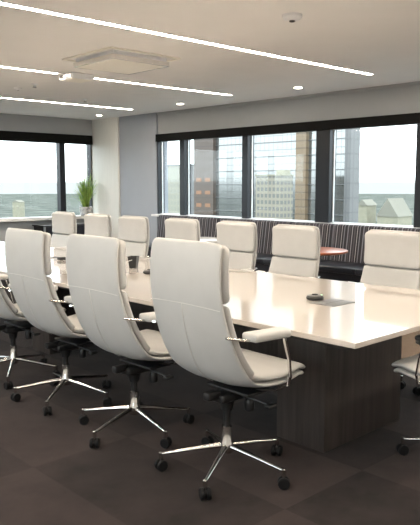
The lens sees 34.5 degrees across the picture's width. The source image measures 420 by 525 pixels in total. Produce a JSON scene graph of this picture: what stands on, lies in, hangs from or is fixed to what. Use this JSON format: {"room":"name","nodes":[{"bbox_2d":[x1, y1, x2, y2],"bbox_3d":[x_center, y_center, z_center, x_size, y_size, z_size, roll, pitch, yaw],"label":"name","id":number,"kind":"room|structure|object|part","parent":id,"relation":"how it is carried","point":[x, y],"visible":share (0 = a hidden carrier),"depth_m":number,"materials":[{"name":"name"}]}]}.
{"room":"conference room","nodes":[
{"label":"conference room","id":0,"kind":"room"},
{"bbox_2d":[0,113,91,241],"bbox_3d":[-5.749,-1.207,10.688,9.550,2.900,0.250,-6,9,-43],"label":"wall","id":1,"kind":"structure","parent":0,"point":[8,122],"depth_m":12.77,"materials":[{"name":"grey paint"}]},
{"bbox_2d":[0,131,63,211],"bbox_3d":[-3.456,-1.617,12.719,1.520,1.640,0.180,-6,9,-43],"label":"window","id":2,"kind":"structure","parent":1,"relation":"in","point":[17,136],"depth_m":12.92,"materials":[{"name":"black"}]},
{"bbox_3d":[-3.474,-1.614,12.737,1.520,1.630,0.130,-6,9,-43],"label":"frame","id":3,"kind":"part","parent":2,"relation":"part of","materials":[{"name":"black"}]},
{"bbox_2d":[0,215,83,221],"bbox_3d":[-4.780,-0.668,11.433,6.690,0.055,0.250,-6,9,-43],"label":"window sill","id":4,"kind":"structure","parent":1,"relation":"attached to","point":[77,216],"depth_m":12.63,"materials":[{"name":"white"}]},
{"bbox_2d":[72,171,95,215],"bbox_3d":[-2.477,-1.393,13.441,0.556,0.914,0.380,-6,9,-43],"label":"potted grass","id":5,"kind":"object","parent":4,"relation":"on","point":[85,196],"depth_m":13.42,"materials":[{"name":"green plant"}]},
{"bbox_2d":[79,206,92,215],"bbox_3d":[-2.479,-1.029,13.505,0.270,0.175,0.270,-6,9,-43],"label":"pot","id":6,"kind":"object","parent":5,"relation":"attached to","point":[84,210],"depth_m":13.40,"materials":[{"name":"white ceramic"}]},
{"bbox_2d":[62,134,92,212],"bbox_3d":[-2.658,-1.705,13.463,0.670,1.640,0.180,-6,9,-43],"label":"window","id":7,"kind":"structure","parent":1,"relation":"in","point":[87,140],"depth_m":13.31,"materials":[{"name":"black"}]},
{"bbox_2d":[85,117,120,238],"bbox_3d":[-2.041,-1.544,13.548,0.300,2.900,1.130,-6,9,-43],"label":"wall column","id":8,"kind":"structure","parent":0,"point":[105,151],"depth_m":13.28,"materials":[{"name":"beige paint"}]},
{"bbox_2d":[119,113,167,242],"bbox_3d":[-1.254,-1.449,12.742,0.265,2.900,1.130,-6,9,-43],"label":"wall","id":9,"kind":"structure","parent":0,"point":[137,144],"depth_m":12.53,"materials":[{"name":"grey paint"}]},
{"bbox_2d":[0,301,419,524],"bbox_3d":[-1.197,0.863,6.016,9.700,0.120,13.600,-6,9,-43],"label":"floor","id":10,"kind":"structure","parent":0,"point":[50,473],"depth_m":3.67,"materials":[{"name":"carpet"}]},
{"bbox_2d":[0,274,65,389],"bbox_3d":[-1.530,0.288,5.239,0.732,1.202,0.719,5,8,36],"label":"office chair","id":11,"kind":"object","parent":10,"relation":"on","point":[17,322],"visible":0.67,"depth_m":5.21,"materials":[{"name":"white leather"}]},
{"bbox_3d":[-1.696,0.778,5.195,0.328,0.070,0.034,-3,7,-25],"label":"leg","id":12,"kind":"part","parent":11,"relation":"part of","materials":[{"name":"silver metal"}]},
{"bbox_2d":[0,280,17,313],"bbox_3d":[-1.663,0.192,5.081,0.192,0.388,0.557,-6,9,-43],"label":"cushion","id":13,"kind":"object","parent":11,"relation":"on","point":[6,306],"depth_m":4.91,"materials":[{"name":"white leather"}]},
{"bbox_3d":[-1.707,0.293,5.330,0.439,0.370,0.212,-6,9,-43],"label":"arm frame","id":14,"kind":"part","parent":11,"relation":"part of","materials":[{"name":"silver metal"}]},
{"bbox_3d":[-1.497,0.790,5.095,0.034,0.070,0.328,-1,7,-11],"label":"leg","id":15,"kind":"part","parent":11,"relation":"part of","materials":[{"name":"silver metal"}]},
{"bbox_3d":[-1.413,0.549,5.255,0.048,0.091,0.048,0,7,-1],"label":"tension knob","id":16,"kind":"part","parent":11,"relation":"part of","materials":[{"name":"black plastic"}]},
{"bbox_3d":[-1.448,0.749,5.438,0.034,0.070,0.328,3,8,27],"label":"leg","id":17,"kind":"part","parent":11,"relation":"part of","materials":[{"name":"silver metal"}]},
{"bbox_3d":[-1.375,0.528,5.186,0.056,0.032,0.211,-6,9,-43],"label":"lever","id":18,"kind":"part","parent":11,"relation":"part of","materials":[{"name":"black plastic"}]},
{"bbox_3d":[-1.349,0.772,5.242,0.328,0.070,0.034,1,7,10],"label":"leg","id":19,"kind":"part","parent":11,"relation":"part of","materials":[{"name":"silver metal"}]},
{"bbox_2d":[5,228,111,415],"bbox_3d":[-0.982,0.353,4.685,0.698,1.202,0.727,-6,9,-43],"label":"office chair","id":20,"kind":"object","parent":10,"relation":"on","point":[27,252],"visible":0.9,"depth_m":4.43,"materials":[{"name":"white leather"}]},
{"bbox_3d":[-1.184,0.838,4.683,0.328,0.070,0.034,-1,7,-11],"label":"leg","id":21,"kind":"part","parent":20,"relation":"part of","materials":[{"name":"silver metal"}]},
{"bbox_3d":[-1.036,0.855,4.537,0.034,0.070,0.328,1,7,10],"label":"leg","id":22,"kind":"part","parent":20,"relation":"part of","materials":[{"name":"silver metal"}]},
{"bbox_2d":[46,276,74,329],"bbox_3d":[-1.135,0.258,4.524,0.192,0.388,0.557,-6,9,-43],"label":"cushion","id":23,"kind":"object","parent":20,"relation":"on","point":[56,318],"depth_m":4.33,"materials":[{"name":"white leather"}]},
{"bbox_3d":[-0.903,0.393,4.481,0.439,0.370,0.212,-6,9,-43],"label":"arm frame","id":24,"kind":"part","parent":20,"relation":"part of","materials":[{"name":"silver metal"}]},
{"bbox_2d":[68,314,85,333],"bbox_3d":[-0.912,0.432,4.756,0.420,0.070,0.547,-6,9,-43],"label":"seat cushion","id":25,"kind":"object","parent":20,"relation":"on","point":[76,329],"depth_m":4.59,"materials":[{"name":"white leather"}]},
{"bbox_3d":[-0.886,0.615,4.698,0.048,0.091,0.048,0,7,-1],"label":"tension knob","id":26,"kind":"part","parent":20,"relation":"part of","materials":[{"name":"black plastic"}]},
{"bbox_3d":[-0.848,0.593,4.628,0.056,0.032,0.211,-6,9,-43],"label":"lever","id":27,"kind":"part","parent":20,"relation":"part of","materials":[{"name":"black plastic"}]},
{"bbox_3d":[-0.841,0.844,4.631,0.328,0.070,0.034,4,8,28],"label":"leg","id":28,"kind":"part","parent":20,"relation":"part of","materials":[{"name":"silver metal"}]},
{"bbox_3d":[-0.874,0.819,4.847,0.034,0.070,0.328,7,9,44],"label":"leg","id":29,"kind":"part","parent":20,"relation":"part of","materials":[{"name":"silver metal"}]},
{"bbox_2d":[32,223,84,237],"bbox_3d":[-2.824,-0.367,12.865,0.968,0.722,0.457,-6,9,-43],"label":"base cabinet","id":30,"kind":"object","parent":10,"relation":"on","point":[47,228],"visible":0.23,"depth_m":12.60,"materials":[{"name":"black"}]},
{"bbox_3d":[-2.834,-0.344,12.550,0.435,0.630,0.011,-6,9,-43],"label":"door","id":31,"kind":"part","parent":30,"relation":"part of","materials":[{"name":"black plastic"}]},
{"bbox_3d":[-2.827,-0.716,12.826,0.968,0.020,0.450,-6,9,-43],"label":"panel","id":32,"kind":"part","parent":30,"relation":"part of","materials":[{"name":"black plastic"}]},
{"bbox_3d":[-2.510,-0.379,12.853,0.435,0.630,0.011,-6,9,-43],"label":"door","id":33,"kind":"part","parent":30,"relation":"part of","materials":[{"name":"black plastic"}]},
{"bbox_2d":[51,211,76,248],"bbox_3d":[-2.085,-0.081,8.699,0.714,1.127,0.724,-6,9,-43],"label":"office chair","id":34,"kind":"object","parent":10,"relation":"on","point":[64,224],"visible":0.25,"depth_m":8.76,"materials":[{"name":"white leather"}]},
{"bbox_2d":[51,233,68,247],"bbox_3d":[-1.962,-0.169,8.790,0.192,0.388,0.557,-6,9,-43],"label":"cushion","id":35,"kind":"object","parent":34,"relation":"on","point":[58,239],"depth_m":8.83,"materials":[{"name":"white leather"}]},
{"bbox_2d":[84,213,111,236],"bbox_3d":[-1.560,-0.010,8.089,0.719,1.126,0.721,-6,9,-43],"label":"office chair","id":36,"kind":"object","parent":10,"relation":"on","point":[95,224],"visible":0.23,"depth_m":8.15,"materials":[{"name":"white leather"}]},
{"bbox_2d":[66,234,193,448],"bbox_3d":[-0.462,0.427,4.041,0.742,1.207,0.750,-6,9,-43],"label":"office chair","id":37,"kind":"object","parent":10,"relation":"on","point":[95,265],"visible":0.94,"depth_m":3.84,"materials":[{"name":"white leather"}]},
{"bbox_3d":[-0.656,0.983,3.845,0.023,0.053,0.024,0,7,-1],"label":"castor stem","id":38,"kind":"part","parent":37,"relation":"part of","materials":[{"name":"silver metal"}]},
{"bbox_3d":[-0.637,0.898,4.169,0.328,0.070,0.034,2,7,15],"label":"leg","id":39,"kind":"part","parent":37,"relation":"part of","materials":[{"name":"silver metal"}]},
{"bbox_3d":[-0.568,0.921,3.973,0.034,0.070,0.328,5,8,36],"label":"leg","id":40,"kind":"part","parent":37,"relation":"part of","materials":[{"name":"silver metal"}]},
{"bbox_2d":[120,290,150,351],"bbox_3d":[-0.591,0.323,3.926,0.192,0.388,0.557,-6,9,-43],"label":"cushion","id":41,"kind":"object","parent":37,"relation":"on","point":[131,339],"depth_m":3.73,"materials":[{"name":"white leather"}]},
{"bbox_3d":[-0.352,0.922,3.972,0.034,0.070,0.328,-5,8,-35],"label":"leg","id":42,"kind":"part","parent":37,"relation":"part of","materials":[{"name":"silver metal"}]},
{"bbox_3d":[-0.358,0.458,3.885,0.439,0.370,0.212,-6,9,-43],"label":"arm frame","id":43,"kind":"part","parent":37,"relation":"part of","materials":[{"name":"silver metal"}]},
{"bbox_3d":[-0.343,0.680,4.102,0.048,0.091,0.048,0,7,4],"label":"tension knob","id":44,"kind":"part","parent":37,"relation":"part of","materials":[{"name":"black plastic"}]},
{"bbox_2d":[140,329,169,355],"bbox_3d":[-0.369,0.497,4.160,0.420,0.070,0.547,-6,9,-43],"label":"seat cushion","id":45,"kind":"object","parent":37,"relation":"on","point":[153,338],"depth_m":4.09,"materials":[{"name":"white leather"}]},
{"bbox_3d":[-0.304,0.658,4.033,0.056,0.032,0.211,-6,9,-43],"label":"lever","id":46,"kind":"part","parent":37,"relation":"part of","materials":[{"name":"black plastic"}]},
{"bbox_3d":[-0.287,0.897,4.185,0.328,0.070,0.034,-3,7,-21],"label":"leg","id":47,"kind":"part","parent":37,"relation":"part of","materials":[{"name":"silver metal"}]},
{"bbox_3d":[-0.251,0.982,3.853,0.023,0.053,0.024,0,7,-1],"label":"castor stem","id":48,"kind":"part","parent":37,"relation":"part of","materials":[{"name":"silver metal"}]},
{"bbox_2d":[118,215,149,257],"bbox_3d":[-1.070,0.052,7.572,0.727,1.127,0.725,-6,9,-43],"label":"office chair","id":49,"kind":"object","parent":10,"relation":"on","point":[134,230],"visible":0.28,"depth_m":7.60,"materials":[{"name":"white leather"}]},
{"bbox_2d":[125,241,145,256],"bbox_3d":[-0.929,-0.037,7.669,0.192,0.388,0.557,-6,9,-43],"label":"cushion","id":50,"kind":"object","parent":49,"relation":"on","point":[133,248],"depth_m":7.60,"materials":[{"name":"white leather"}]},
{"bbox_2d":[147,218,199,258],"bbox_3d":[-0.473,0.114,7.042,0.727,1.127,0.725,-6,9,-43],"label":"office chair","id":51,"kind":"object","parent":10,"relation":"on","point":[175,228],"visible":0.16,"depth_m":7.11,"materials":[{"name":"white leather"}]},
{"bbox_2d":[200,237,216,242],"bbox_3d":[-0.179,0.026,9.533,0.800,0.720,0.800,-6,9,-43],"label":"round table","id":52,"kind":"object","parent":10,"relation":"on","point":[205,239],"visible":0.12,"depth_m":9.39,"materials":[{"name":"white laminate"}]},
{"bbox_2d":[0,241,419,452],"bbox_3d":[-1.097,0.381,6.416,1.737,0.743,7.075,-6,9,-43],"label":"conference table","id":53,"kind":"object","parent":10,"relation":"on","point":[348,341],"visible":0.43,"depth_m":4.01,"materials":[{"name":"beige paint"}]},
{"bbox_2d":[51,257,65,259],"bbox_3d":[-1.650,-0.050,6.774,0.483,0.030,0.078,3,7,26],"label":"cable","id":54,"kind":"object","parent":53,"relation":"on","point":[57,258],"visible":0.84,"depth_m":6.67,"materials":[{"name":"plastic"}]},
{"bbox_2d":[126,256,138,267],"bbox_3d":[-0.704,0.000,6.047,0.096,0.105,0.176,1,7,12],"label":"pen cup","id":55,"kind":"object","parent":53,"relation":"on","point":[133,261],"visible":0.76,"depth_m":6.06,"materials":[{"name":"black plastic"}]},
{"bbox_3d":[-1.218,0.302,6.282,0.040,0.432,5.690,-6,9,-43],"label":"modesty panel","id":56,"kind":"part","parent":53,"relation":"part of","materials":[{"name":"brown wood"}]},
{"bbox_2d":[306,293,323,300],"bbox_3d":[0.688,0.224,4.435,0.115,0.038,0.116,0,7,1],"label":"puck","id":57,"kind":"object","parent":53,"relation":"on","point":[314,297],"visible":1,"depth_m":4.39,"materials":[{"name":"black plastic"}]},
{"bbox_2d":[150,237,304,500],"bbox_3d":[0.115,0.479,3.487,0.706,1.232,0.726,-5,9,-39],"label":"office chair","id":58,"kind":"object","parent":10,"relation":"on","point":[189,279],"visible":1,"depth_m":3.26,"materials":[{"name":"white leather"}]},
{"bbox_3d":[-0.257,1.018,3.545,0.024,0.053,0.023,-5,8,-35],"label":"castor stem","id":59,"kind":"part","parent":58,"relation":"part of","materials":[{"name":"silver metal"}]},
{"bbox_3d":[-0.096,0.973,3.533,0.328,0.070,0.034,0,7,-1],"label":"leg","id":60,"kind":"part","parent":58,"relation":"part of","materials":[{"name":"silver metal"}]},
{"bbox_3d":[-0.023,1.057,3.216,0.024,0.053,0.023,-5,8,-35],"label":"castor stem","id":61,"kind":"part","parent":58,"relation":"part of","materials":[{"name":"silver metal"}]},
{"bbox_3d":[0.029,0.953,3.708,0.034,0.070,0.328,-2,7,-19],"label":"leg","id":62,"kind":"part","parent":58,"relation":"part of","materials":[{"name":"silver metal"}]},
{"bbox_3d":[0.033,0.994,3.360,0.034,0.070,0.328,2,7,17],"label":"leg","id":63,"kind":"part","parent":58,"relation":"part of","materials":[{"name":"silver metal"}]},
{"bbox_2d":[223,305,253,377],"bbox_3d":[-0.044,0.367,3.338,0.192,0.388,0.557,-6,9,-43],"label":"cushion","id":64,"kind":"object","parent":58,"relation":"on","point":[235,365],"depth_m":3.14,"materials":[{"name":"white leather"}]},
{"bbox_3d":[0.203,0.724,3.514,0.048,0.090,0.052,-6,9,-43],"label":"tension knob","id":65,"kind":"part","parent":58,"relation":"part of","materials":[{"name":"black plastic"}]},
{"bbox_3d":[0.239,0.961,3.640,0.328,0.070,0.034,-5,8,-35],"label":"leg","id":66,"kind":"part","parent":58,"relation":"part of","materials":[{"name":"silver metal"}]},
{"bbox_3d":[0.233,0.986,3.421,0.328,0.070,0.034,5,9,38],"label":"leg","id":67,"kind":"part","parent":58,"relation":"part of","materials":[{"name":"silver metal"}]},
{"bbox_3d":[0.243,0.703,3.442,0.056,0.032,0.211,-6,9,-43],"label":"lever","id":68,"kind":"part","parent":58,"relation":"part of","materials":[{"name":"black plastic"}]},
{"bbox_3d":[0.188,0.502,3.295,0.439,0.370,0.212,-6,9,-43],"label":"arm frame","id":69,"kind":"part","parent":58,"relation":"part of","materials":[{"name":"silver metal"}]},
{"bbox_2d":[241,348,304,381],"bbox_3d":[0.179,0.541,3.570,0.420,0.070,0.547,-6,9,-43],"label":"seat cushion","id":70,"kind":"object","parent":58,"relation":"on","point":[266,368],"depth_m":3.47,"materials":[{"name":"white leather"}]},
{"bbox_3d":[0.370,0.996,3.737,0.024,0.053,0.023,-5,8,-35],"label":"castor stem","id":71,"kind":"part","parent":58,"relation":"part of","materials":[{"name":"black plastic"}]},
{"bbox_3d":[0.364,1.043,3.335,0.024,0.053,0.023,-5,8,-35],"label":"castor stem","id":72,"kind":"part","parent":58,"relation":"part of","materials":[{"name":"black plastic"}]},
{"bbox_2d":[216,221,257,270],"bbox_3d":[0.043,0.178,6.495,0.717,1.126,0.721,-6,9,-43],"label":"office chair","id":73,"kind":"object","parent":10,"relation":"on","point":[241,239],"visible":0.28,"depth_m":6.53,"materials":[{"name":"white leather"}]},
{"bbox_2d":[229,251,253,268],"bbox_3d":[0.198,0.088,6.609,0.192,0.388,0.557,-6,9,-43],"label":"cushion","id":74,"kind":"object","parent":73,"relation":"on","point":[238,259],"depth_m":6.53,"materials":[{"name":"white leather"}]},
{"bbox_2d":[147,215,419,282],"bbox_3d":[2.505,0.081,7.802,0.730,0.895,10.450,-6,9,-43],"label":"banquette","id":75,"kind":"object","parent":10,"relation":"on","point":[349,266],"visible":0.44,"depth_m":8.99,"materials":[{"name":"black fabric"}]},
{"bbox_2d":[258,224,319,277],"bbox_3d":[0.595,0.247,5.910,0.715,1.127,0.724,-6,9,-43],"label":"office chair","id":76,"kind":"object","parent":10,"relation":"on","point":[295,248],"visible":0.31,"depth_m":5.98,"materials":[{"name":"white leather"}]},
{"bbox_2d":[268,256,316,276],"bbox_3d":[0.703,0.158,6.017,0.192,0.388,0.557,-6,9,-43],"label":"cushion","id":77,"kind":"object","parent":76,"relation":"on","point":[305,266],"depth_m":6.00,"materials":[{"name":"white leather"}]},
{"bbox_2d":[320,247,347,255],"bbox_3d":[1.215,0.208,7.986,0.800,0.720,0.800,-6,9,-43],"label":"round table","id":78,"kind":"object","parent":10,"relation":"on","point":[324,251],"visible":0.32,"depth_m":7.75,"materials":[{"name":"brown wood"}]},
{"bbox_2d":[348,229,419,388],"bbox_3d":[1.232,0.332,5.185,0.698,1.127,0.727,-6,9,-43],"label":"office chair","id":79,"kind":"object","parent":10,"relation":"on","point":[391,257],"visible":0.34,"depth_m":5.30,"materials":[{"name":"white leather"}]},
{"bbox_2d":[360,265,419,289],"bbox_3d":[1.389,0.239,5.321,0.192,0.388,0.557,-6,9,-43],"label":"cushion","id":80,"kind":"object","parent":79,"relation":"on","point":[398,276],"depth_m":5.31,"materials":[{"name":"white leather"}]},
{"bbox_2d":[392,353,419,455],"bbox_3d":[1.359,0.481,3.514,0.724,1.220,0.725,-6,9,-43],"label":"office chair","id":81,"kind":"object","parent":10,"relation":"on","point":[409,366],"visible":1,"depth_m":3.57,"materials":[{"name":"white leather"}]},
{"bbox_3d":[1.071,0.994,3.753,0.024,0.053,0.023,4,8,29],"label":"castor stem","id":82,"kind":"part","parent":81,"relation":"part of","materials":[{"name":"black plastic"}]},
{"bbox_2d":[392,353,419,374],"bbox_3d":[1.288,0.545,3.624,0.547,0.070,0.420,-6,9,-43],"label":"seat cushion","id":83,"kind":"object","parent":81,"relation":"on","point":[406,366],"depth_m":3.56,"materials":[{"name":"white leather"}]},
{"bbox_3d":[1.212,0.957,3.671,0.328,0.070,0.034,4,8,29],"label":"leg","id":84,"kind":"part","parent":81,"relation":"part of","materials":[{"name":"silver metal"}]},
{"bbox_3d":[1.263,0.506,3.350,0.212,0.370,0.439,-6,9,-43],"label":"arm frame","id":85,"kind":"part","parent":81,"relation":"part of","materials":[{"name":"silver metal"}]},
{"bbox_2d":[412,334,419,395],"bbox_3d":[1.819,0.395,4.644,0.724,1.126,0.724,-6,9,-43],"label":"office chair","id":86,"kind":"object","parent":10,"relation":"on","point":[416,390],"visible":0.94,"depth_m":4.78,"materials":[{"name":"white leather"}]},
{"bbox_2d":[415,334,419,340],"bbox_3d":[1.722,0.527,4.592,0.420,0.070,0.547,-6,9,-43],"label":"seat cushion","id":87,"kind":"object","parent":86,"relation":"on","point":[417,337],"depth_m":4.62,"materials":[{"name":"leather"}]},
{"bbox_2d":[0,0,419,119],"bbox_3d":[-1.251,-1.996,5.628,9.550,0.150,13.600,-6,9,-43],"label":"ceiling","id":88,"kind":"structure","parent":0,"point":[381,38],"depth_m":6.33,"materials":[{"name":"paint"}]},
{"bbox_2d":[0,65,58,73],"bbox_3d":[-3.711,-1.953,5.931,5.386,0.006,0.084,-6,9,-43],"label":"recessed light","id":89,"kind":"object","parent":88,"relation":"in","point":[0,65],"visible":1,"depth_m":7.49,"materials":[{"name":"white plastic"}]},
{"bbox_2d":[0,97,133,109],"bbox_3d":[-4.355,-2.283,8.736,8.316,0.006,0.084,-6,9,-43],"label":"recessed light","id":90,"kind":"object","parent":88,"relation":"in","point":[0,97],"visible":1,"depth_m":10.67,"materials":[{"name":"white plastic"}]},
{"bbox_2d":[59,72,93,82],"bbox_3d":[-1.552,-2.147,7.854,0.306,0.071,0.300,-6,9,-43],"label":"projector","id":91,"kind":"object","parent":88,"relation":"attached to","point":[76,77],"depth_m":7.76,"materials":[{"name":"white plastic"}]},
{"bbox_2d":[59,73,70,78],"bbox_3d":[-1.661,-2.138,7.752,0.006,0.035,0.240,-6,9,-43],"label":"ceiling vent","id":92,"kind":"object","parent":91,"relation":"in","point":[67,75],"depth_m":7.74,"materials":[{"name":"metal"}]},
{"bbox_3d":[-1.550,-2.115,7.860,0.260,0.006,0.260,-6,9,-43],"label":"plate","id":93,"kind":"part","parent":91,"relation":"part of","materials":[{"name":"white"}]},
{"bbox_2d":[62,47,180,74],"bbox_3d":[-0.899,-2.021,6.843,0.870,0.085,0.870,-6,9,-43],"label":"ceiling vent","id":94,"kind":"object","parent":88,"relation":"in","point":[114,61],"visible":1,"depth_m":6.69,"materials":[{"name":"white metal"}]},
{"bbox_3d":[-0.899,-2.002,6.845,0.690,0.044,0.690,-6,9,-43],"label":"edge trim","id":95,"kind":"part","parent":94,"relation":"part of","materials":[{"name":"silver metal"}]},
{"bbox_3d":[-0.899,-2.057,6.838,0.870,0.012,0.870,-6,9,-43],"label":"frame","id":96,"kind":"part","parent":94,"relation":"part of","materials":[{"name":"white metal"}]},
{"bbox_2d":[94,77,230,95],"bbox_3d":[-0.574,-2.298,8.858,2.396,0.006,0.084,-6,9,-43],"label":"recessed light","id":97,"kind":"object","parent":88,"relation":"in","point":[94,77],"visible":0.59,"depth_m":8.78,"materials":[{"name":"white plastic"}]},
{"bbox_2d":[0,1,372,74],"bbox_3d":[-1.071,-1.854,5.083,8.066,0.006,0.084,-6,9,-43],"label":"recessed light","id":98,"kind":"object","parent":88,"relation":"in","point":[2,3],"visible":1,"depth_m":5.71,"materials":[{"name":"white plastic"}]},
{"bbox_2d":[282,12,301,22],"bbox_3d":[0.616,-1.827,5.065,0.151,0.054,0.150,-6,9,-43],"label":"smoke detector","id":99,"kind":"object","parent":88,"relation":"attached to","point":[291,17],"visible":1,"depth_m":5.02,"materials":[{"name":"white plastic"}]},
{"bbox_2d":[158,84,419,133],"bbox_3d":[2.997,-0.924,8.281,0.220,2.900,11.240,-6,9,-43],"label":"wall","id":100,"kind":"structure","parent":0,"point":[404,99],"depth_m":9.78,"materials":[{"name":"grey paint"}]},
{"bbox_2d":[155,132,181,214],"bbox_3d":[-0.678,-1.548,12.025,0.185,1.465,0.680,-6,9,-43],"label":"window","id":101,"kind":"structure","parent":100,"relation":"in","point":[160,139],"depth_m":12.21,"materials":[{"name":"black"}]},
{"bbox_2d":[180,127,244,217],"bbox_3d":[0.071,-1.455,11.233,0.185,1.465,1.510,-6,9,-43],"label":"window","id":102,"kind":"structure","parent":100,"relation":"in","point":[186,137],"depth_m":11.51,"materials":[{"name":"black"}]},
{"bbox_3d":[0.102,-2.121,11.184,0.100,0.120,1.390,-6,9,-43],"label":"rail","id":103,"kind":"part","parent":102,"relation":"part of","materials":[{"name":"black"}]},
{"bbox_3d":[0.102,-0.756,11.344,0.100,0.050,1.390,-6,9,-43],"label":"rail","id":104,"kind":"part","parent":102,"relation":"part of","materials":[{"name":"silver metal"}]},
{"bbox_2d":[243,121,322,222],"bbox_3d":[1.109,-1.326,10.136,0.185,1.465,1.520,-6,9,-43],"label":"window","id":105,"kind":"structure","parent":100,"relation":"in","point":[249,133],"depth_m":10.07,"materials":[{"name":"black"}]},
{"bbox_3d":[1.119,-0.629,10.270,0.100,0.050,1.340,-6,9,-43],"label":"rail","id":106,"kind":"part","parent":105,"relation":"part of","materials":[{"name":"silver metal"}]},
{"bbox_3d":[1.119,-1.995,10.109,0.100,0.120,1.340,-6,9,-43],"label":"rail","id":107,"kind":"part","parent":105,"relation":"part of","materials":[{"name":"black"}]},
{"bbox_2d":[151,214,414,227],"bbox_3d":[2.855,-0.384,8.210,0.190,0.035,11.240,-6,9,-43],"label":"trim","id":108,"kind":"structure","parent":100,"relation":"attached to","point":[151,214],"depth_m":10.16,"materials":[{"name":"white"}]},
{"bbox_2d":[157,81,419,114],"bbox_3d":[2.915,-2.189,8.055,0.045,0.035,11.240,-6,9,-43],"label":"trim","id":109,"kind":"structure","parent":100,"relation":"attached to","point":[417,82],"depth_m":9.71,"materials":[{"name":"grey paint"}]},
{"bbox_2d":[321,112,419,227],"bbox_3d":[2.146,-1.197,9.040,0.185,1.465,1.510,-6,9,-43],"label":"window","id":110,"kind":"structure","parent":100,"relation":"in","point":[329,127],"depth_m":9.26,"materials":[{"name":"black"}]},
{"bbox_3d":[2.198,-0.495,9.130,0.100,0.050,1.330,-6,9,-43],"label":"rail","id":111,"kind":"part","parent":110,"relation":"part of","materials":[{"name":"silver metal"}]},
{"bbox_3d":[2.198,-1.861,8.969,0.100,0.120,1.330,-6,9,-43],"label":"rail","id":112,"kind":"part","parent":110,"relation":"part of","materials":[{"name":"black"}]},
{"bbox_2d":[418,175,419,227],"bbox_3d":[3.173,-1.069,7.954,0.185,1.465,1.490,-6,9,-43],"label":"window","id":113,"kind":"structure","parent":100,"relation":"in","point":[419,175],"depth_m":8.50,"materials":[{"name":"black"}]},
{"label":"outside","id":114,"kind":"structure","parent":0,"visible":0},
{"bbox_2d":[0,194,413,225],"bbox_3d":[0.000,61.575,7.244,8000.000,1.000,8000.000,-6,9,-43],"label":"ground","id":115,"kind":"structure","parent":114,"point":[36,205],"depth_m":2143.35,"materials":[{"name":"green plant"}]},
{"bbox_2d":[12,200,24,217],"bbox_3d":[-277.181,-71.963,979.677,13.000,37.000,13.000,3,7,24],"label":"house","id":116,"kind":"structure","parent":115,"relation":"on","point":[18,206],"depth_m":974.37,"materials":[{"name":"grey"}]},
{"bbox_2d":[168,164,193,214],"bbox_3d":[1.317,-22.370,407.094,40.800,72.300,40.100,-6,9,-43],"label":"office block","id":117,"kind":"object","parent":115,"relation":"on","point":[174,169],"visible":0.02,"depth_m":398.13,"materials":[{"name":"white concrete"}]},
{"bbox_2d":[255,170,293,219],"bbox_3d":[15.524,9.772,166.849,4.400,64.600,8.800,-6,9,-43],"label":"office building","id":118,"kind":"structure","parent":115,"relation":"on","point":[274,192],"depth_m":161.49,"materials":[{"name":"beige concrete"}]},
{"bbox_2d":[194,128,360,222],"bbox_3d":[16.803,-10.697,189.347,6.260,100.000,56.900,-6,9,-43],"label":"glass tower","id":119,"kind":"structure","parent":115,"relation":"on","point":[217,161],"depth_m":182.90,"materials":[{"name":"grey glass"}]},
{"bbox_2d":[358,199,376,223],"bbox_3d":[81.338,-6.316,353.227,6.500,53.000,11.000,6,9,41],"label":"house","id":120,"kind":"structure","parent":115,"relation":"on","point":[366,211],"depth_m":347.76,"materials":[{"name":"grey"}]},
{"bbox_2d":[376,198,412,225],"bbox_3d":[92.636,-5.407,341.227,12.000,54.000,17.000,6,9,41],"label":"house","id":121,"kind":"structure","parent":115,"relation":"on","point":[395,211],"depth_m":333.87,"materials":[{"name":"grey"}]}
]}

